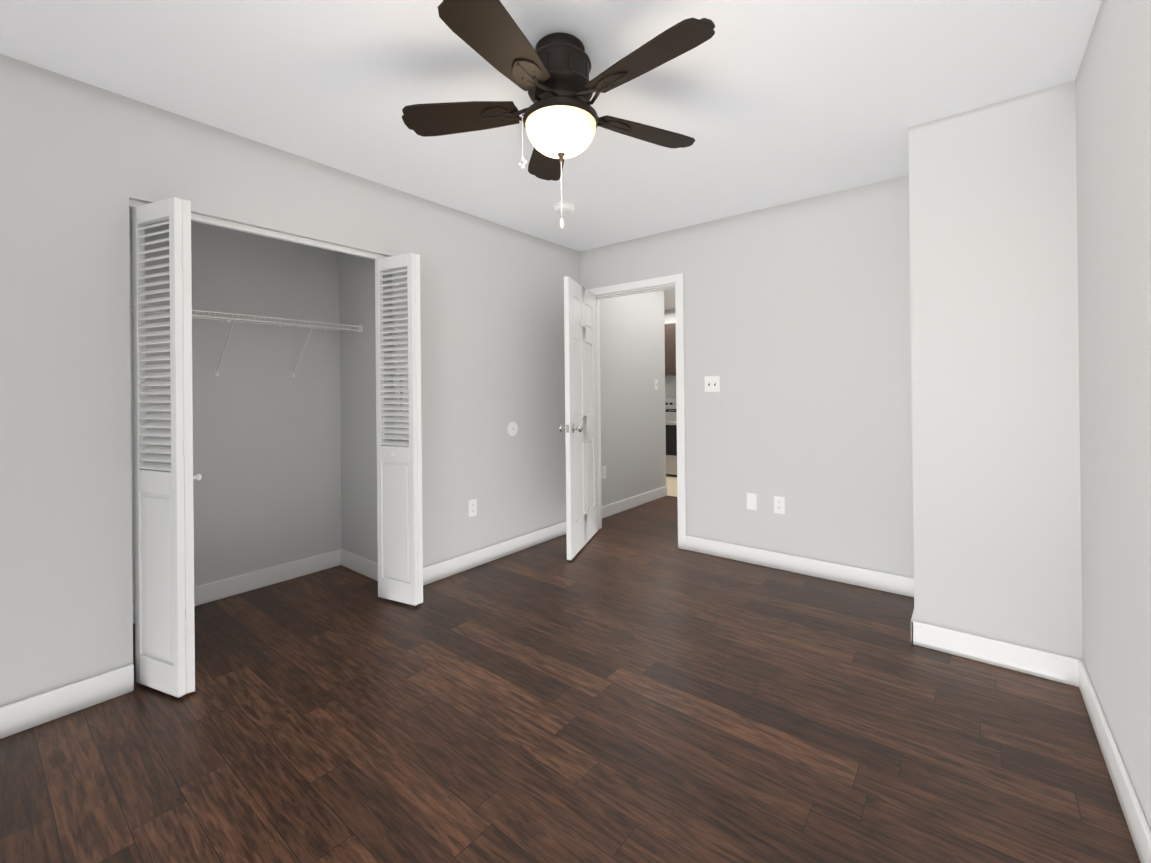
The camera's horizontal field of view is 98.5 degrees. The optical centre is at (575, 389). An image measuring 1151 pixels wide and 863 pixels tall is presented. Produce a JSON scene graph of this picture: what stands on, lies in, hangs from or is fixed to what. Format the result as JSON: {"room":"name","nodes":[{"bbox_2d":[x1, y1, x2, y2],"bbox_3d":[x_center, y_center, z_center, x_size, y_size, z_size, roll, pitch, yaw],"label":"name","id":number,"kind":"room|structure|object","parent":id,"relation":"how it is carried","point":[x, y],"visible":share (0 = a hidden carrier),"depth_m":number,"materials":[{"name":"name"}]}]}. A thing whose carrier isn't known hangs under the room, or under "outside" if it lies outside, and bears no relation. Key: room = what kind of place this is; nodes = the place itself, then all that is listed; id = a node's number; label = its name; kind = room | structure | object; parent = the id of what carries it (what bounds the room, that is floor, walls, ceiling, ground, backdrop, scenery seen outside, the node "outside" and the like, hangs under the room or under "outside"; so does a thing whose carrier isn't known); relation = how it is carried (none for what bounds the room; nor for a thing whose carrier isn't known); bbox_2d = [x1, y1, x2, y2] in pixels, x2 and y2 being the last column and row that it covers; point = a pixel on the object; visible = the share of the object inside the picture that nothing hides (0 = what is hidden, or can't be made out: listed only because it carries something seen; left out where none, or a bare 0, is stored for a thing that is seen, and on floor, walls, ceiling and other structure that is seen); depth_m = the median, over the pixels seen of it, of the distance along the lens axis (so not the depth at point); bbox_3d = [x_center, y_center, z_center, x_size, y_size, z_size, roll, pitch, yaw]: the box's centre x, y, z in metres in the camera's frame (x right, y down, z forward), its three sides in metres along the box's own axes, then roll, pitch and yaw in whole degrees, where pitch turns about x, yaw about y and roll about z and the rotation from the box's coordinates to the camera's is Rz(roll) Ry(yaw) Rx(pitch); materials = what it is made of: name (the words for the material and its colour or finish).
{"room":"empty bedroom","nodes":[
{"label":"empty bedroom","id":0,"kind":"room"},
{"bbox_2d":[129,208,393,602],"bbox_3d":[-1.858,0.018,2.802,0.790,2.440,1.550,-1,0,39],"label":"wall","id":1,"kind":"structure","parent":0,"point":[284,464],"depth_m":3.17,"materials":[{"name":"grey paint"}]},
{"bbox_2d":[133,550,339,623],"bbox_3d":[-2.071,1.185,2.979,0.014,0.110,1.350,-1,0,39],"label":"baseboard","id":2,"kind":"structure","parent":1,"relation":"attached to","point":[213,591],"depth_m":3.10,"materials":[{"name":"white paint"}]},
{"bbox_2d":[130,303,362,376],"bbox_3d":[-1.968,-0.253,2.888,0.317,0.345,1.350,-1,0,39],"label":"wire shelf","id":3,"kind":"object","parent":1,"relation":"attached to","point":[280,323],"visible":0.71,"depth_m":2.96,"materials":[{"name":"white metal"}]},
{"bbox_2d":[340,549,377,580],"bbox_3d":[-1.377,1.179,3.279,0.660,0.110,0.014,-1,0,39],"label":"baseboard","id":4,"kind":"structure","parent":1,"relation":"attached to","point":[359,564],"depth_m":3.33,"materials":[{"name":"white paint"}]},
{"bbox_2d":[0,54,579,706],"bbox_3d":[-1.336,0.012,2.742,0.100,2.440,4.500,-1,0,39],"label":"wall","id":5,"kind":"structure","parent":0,"point":[82,164],"depth_m":2.02,"materials":[{"name":"grey paint"}]},
{"bbox_2d":[0,664,133,738],"bbox_3d":[-2.214,1.184,1.546,0.024,0.110,1.265,-1,0,39],"label":"baseboard","id":6,"kind":"structure","parent":5,"relation":"attached to","point":[48,706],"depth_m":1.88,"materials":[{"name":"white paint"}]},
{"bbox_2d":[132,197,201,697],"bbox_3d":[-1.684,0.223,2.071,0.296,1.998,0.200,-1,0,39],"label":"closet door","id":7,"kind":"structure","parent":5,"relation":"in","point":[164,586],"depth_m":2.00,"materials":[{"name":"white paint"}]},
{"bbox_2d":[129,199,386,259],"bbox_3d":[-1.484,-0.783,2.561,0.030,0.028,1.250,-1,0,39],"label":"trim","id":8,"kind":"structure","parent":5,"relation":"attached to","point":[250,229],"depth_m":2.49,"materials":[{"name":"white paint"}]},
{"bbox_2d":[375,253,422,605],"bbox_3d":[-1.020,0.218,2.888,0.302,1.998,0.144,-1,0,39],"label":"closet door","id":9,"kind":"structure","parent":5,"relation":"in","point":[399,523],"depth_m":2.84,"materials":[{"name":"white paint"}]},
{"bbox_2d":[468,499,476,516],"bbox_3d":[-0.709,0.817,3.423,0.010,0.115,0.070,-1,0,39],"label":"duplex electrical outlet","id":10,"kind":"object","parent":5,"relation":"attached to","point":[472,507],"visible":1,"depth_m":3.42,"materials":[{"name":"white plastic"}]},
{"bbox_2d":[423,521,565,585],"bbox_3d":[-0.481,1.170,3.694,0.020,0.110,1.755,-1,0,39],"label":"baseboard","id":11,"kind":"structure","parent":5,"relation":"attached to","point":[441,570],"depth_m":3.52,"materials":[{"name":"white paint"}]},
{"bbox_2d":[507,422,517,435],"bbox_3d":[-0.471,0.295,3.729,0.008,0.106,0.106,-1,0,39],"label":"door stop","id":12,"kind":"object","parent":5,"relation":"attached to","point":[512,428],"visible":1,"depth_m":3.72,"materials":[{"name":"white plastic"}]},
{"bbox_2d":[0,0,1101,309],"bbox_3d":[0.198,-1.272,3.683,5.140,0.100,7.900,-1,0,39],"label":"ceiling","id":13,"kind":"structure","parent":0,"point":[764,104],"depth_m":1.98,"materials":[{"name":"white paint"}]},
{"bbox_2d":[402,0,714,228],"bbox_3d":[-0.034,-0.901,1.750,1.119,0.646,1.138,-1,0,39],"label":"ceiling fan","id":14,"kind":"object","parent":13,"relation":"attached to","point":[561,120],"visible":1,"depth_m":1.68,"materials":[{"name":"brown metal"}]},
{"bbox_2d":[553,202,575,214],"bbox_3d":[-0.072,-1.196,3.297,0.152,0.047,0.152,-1,0,39],"label":"smoke detector","id":15,"kind":"object","parent":13,"relation":"attached to","point":[568,208],"visible":0.96,"depth_m":3.25,"materials":[{"name":"white plastic"}]},
{"bbox_2d":[0,474,1140,862],"bbox_3d":[0.225,1.268,3.677,5.140,0.100,7.900,-1,0,39],"label":"floor","id":16,"kind":"structure","parent":0,"point":[636,684],"depth_m":1.74,"materials":[{"name":"brown wood"}]},
{"bbox_2d":[665,398,676,474],"bbox_3d":[1.474,0.673,7.145,0.760,1.080,0.680,-1,0,39],"label":"range","id":17,"kind":"object","parent":16,"relation":"on","point":[671,435],"visible":0.23,"depth_m":6.90,"materials":[{"name":"silver metal"}]},
{"bbox_2d":[600,290,663,506],"bbox_3d":[0.474,-0.001,5.078,0.100,2.440,1.410,-1,0,39],"label":"wall","id":18,"kind":"structure","parent":0,"point":[633,417],"depth_m":5.11,"materials":[{"name":"grey paint"}]},
{"bbox_2d":[602,486,666,517],"bbox_3d":[0.568,1.163,5.086,0.014,0.110,1.530,-1,0,39],"label":"baseboard","id":19,"kind":"structure","parent":18,"relation":"attached to","point":[611,509],"depth_m":5.10,"materials":[{"name":"white paint"}]},
{"bbox_2d":[654,379,657,389],"bbox_3d":[0.905,-0.055,5.520,0.019,0.115,0.070,-1,0,39],"label":"light switch","id":20,"kind":"object","parent":18,"relation":"attached to","point":[656,384],"visible":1,"depth_m":5.52,"materials":[{"name":"white plastic"}]},
{"bbox_2d":[660,290,667,485],"bbox_3d":[0.198,0.004,6.292,2.050,2.440,0.100,-1,0,39],"label":"wall","id":21,"kind":"structure","parent":0,"point":[663,313],"depth_m":5.66,"materials":[{"name":"grey paint"}]},
{"bbox_2d":[668,309,675,397],"bbox_3d":[1.821,-0.010,7.388,3.210,2.440,0.100,-1,0,39],"label":"wall","id":22,"kind":"structure","parent":0,"point":[671,313],"depth_m":7.60,"materials":[{"name":"grey paint"}]},
{"bbox_2d":[664,323,675,375],"bbox_3d":[1.367,-0.585,7.458,0.575,0.760,0.352,-1,0,39],"label":"upper cabinet","id":23,"kind":"object","parent":22,"relation":"attached to","point":[670,349],"depth_m":7.22,"materials":[{"name":"brown wood"}]},
{"bbox_2d":[580,175,913,577],"bbox_3d":[1.304,-0.014,3.444,3.140,2.440,0.100,-1,0,39],"label":"wall","id":24,"kind":"structure","parent":0,"point":[797,327],"depth_m":3.25,"materials":[{"name":"grey paint"}]},
{"bbox_2d":[558,276,597,559],"bbox_3d":[0.070,0.203,3.877,0.382,2.010,0.736,-1,0,39],"label":"bedroom door","id":25,"kind":"structure","parent":24,"relation":"in","point":[580,427],"depth_m":3.77,"materials":[{"name":"white paint"}]},
{"bbox_2d":[587,273,685,549],"bbox_3d":[0.499,0.170,4.091,0.934,2.092,0.132,-1,0,39],"label":"door frame","id":26,"kind":"structure","parent":24,"relation":"attached to","point":[677,280],"depth_m":3.78,"materials":[{"name":"white paint"}]},
{"bbox_2d":[704,376,719,391],"bbox_3d":[0.993,-0.040,3.616,0.116,0.116,0.019,-1,0,39],"label":"switch plate","id":27,"kind":"object","parent":24,"relation":"attached to","point":[712,383],"visible":1,"depth_m":3.62,"materials":[{"name":"white plastic"}]},
{"bbox_2d":[747,492,756,509],"bbox_3d":[1.224,0.777,3.444,0.070,0.115,0.008,-1,0,39],"label":"electrical outlet","id":28,"kind":"object","parent":24,"relation":"attached to","point":[751,501],"visible":1,"depth_m":3.44,"materials":[{"name":"white plastic"}]},
{"bbox_2d":[774,496,784,513],"bbox_3d":[1.368,0.775,3.327,0.070,0.115,0.010,-1,0,39],"label":"duplex electrical outlet","id":29,"kind":"object","parent":24,"relation":"attached to","point":[779,504],"visible":1,"depth_m":3.33,"materials":[{"name":"white plastic"}]},
{"bbox_2d":[686,535,913,596],"bbox_3d":[1.413,1.150,3.290,1.480,0.110,0.014,-1,0,39],"label":"baseboard","id":30,"kind":"structure","parent":24,"relation":"attached to","point":[887,582],"depth_m":3.21,"materials":[{"name":"white paint"}]},
{"bbox_2d":[908,81,1082,659],"bbox_3d":[2.004,-0.024,2.415,0.560,2.440,0.630,-1,0,39],"label":"wall bump-out","id":31,"kind":"object","parent":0,"point":[995,375],"visible":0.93,"depth_m":2.15,"materials":[{"name":"grey paint"}]},
{"bbox_2d":[911,586,919,645],"bbox_3d":[1.775,1.144,2.570,0.014,0.110,0.604,-1,0,39],"label":"baseboard","id":32,"kind":"structure","parent":31,"relation":"attached to","point":[915,626],"depth_m":2.33,"materials":[{"name":"white paint"}]},
{"bbox_2d":[920,622,1071,684],"bbox_3d":[1.819,1.143,2.158,0.510,0.110,0.014,-1,0,39],"label":"baseboard","id":33,"kind":"structure","parent":31,"relation":"attached to","point":[1047,665],"depth_m":2.14,"materials":[{"name":"white paint"}]},
{"bbox_2d":[1075,0,1150,829],"bbox_3d":[1.082,-0.018,0.738,0.100,2.440,4.400,-1,0,39],"label":"wall","id":34,"kind":"structure","parent":0,"point":[1113,119],"depth_m":1.46,"materials":[{"name":"grey paint"}]},
{"bbox_2d":[1072,658,1150,862],"bbox_3d":[0.884,1.149,0.564,0.014,0.110,3.670,-1,0,39],"label":"baseboard","id":35,"kind":"structure","parent":34,"relation":"attached to","point":[1139,829],"depth_m":1.47,"materials":[{"name":"white paint"}]}
]}

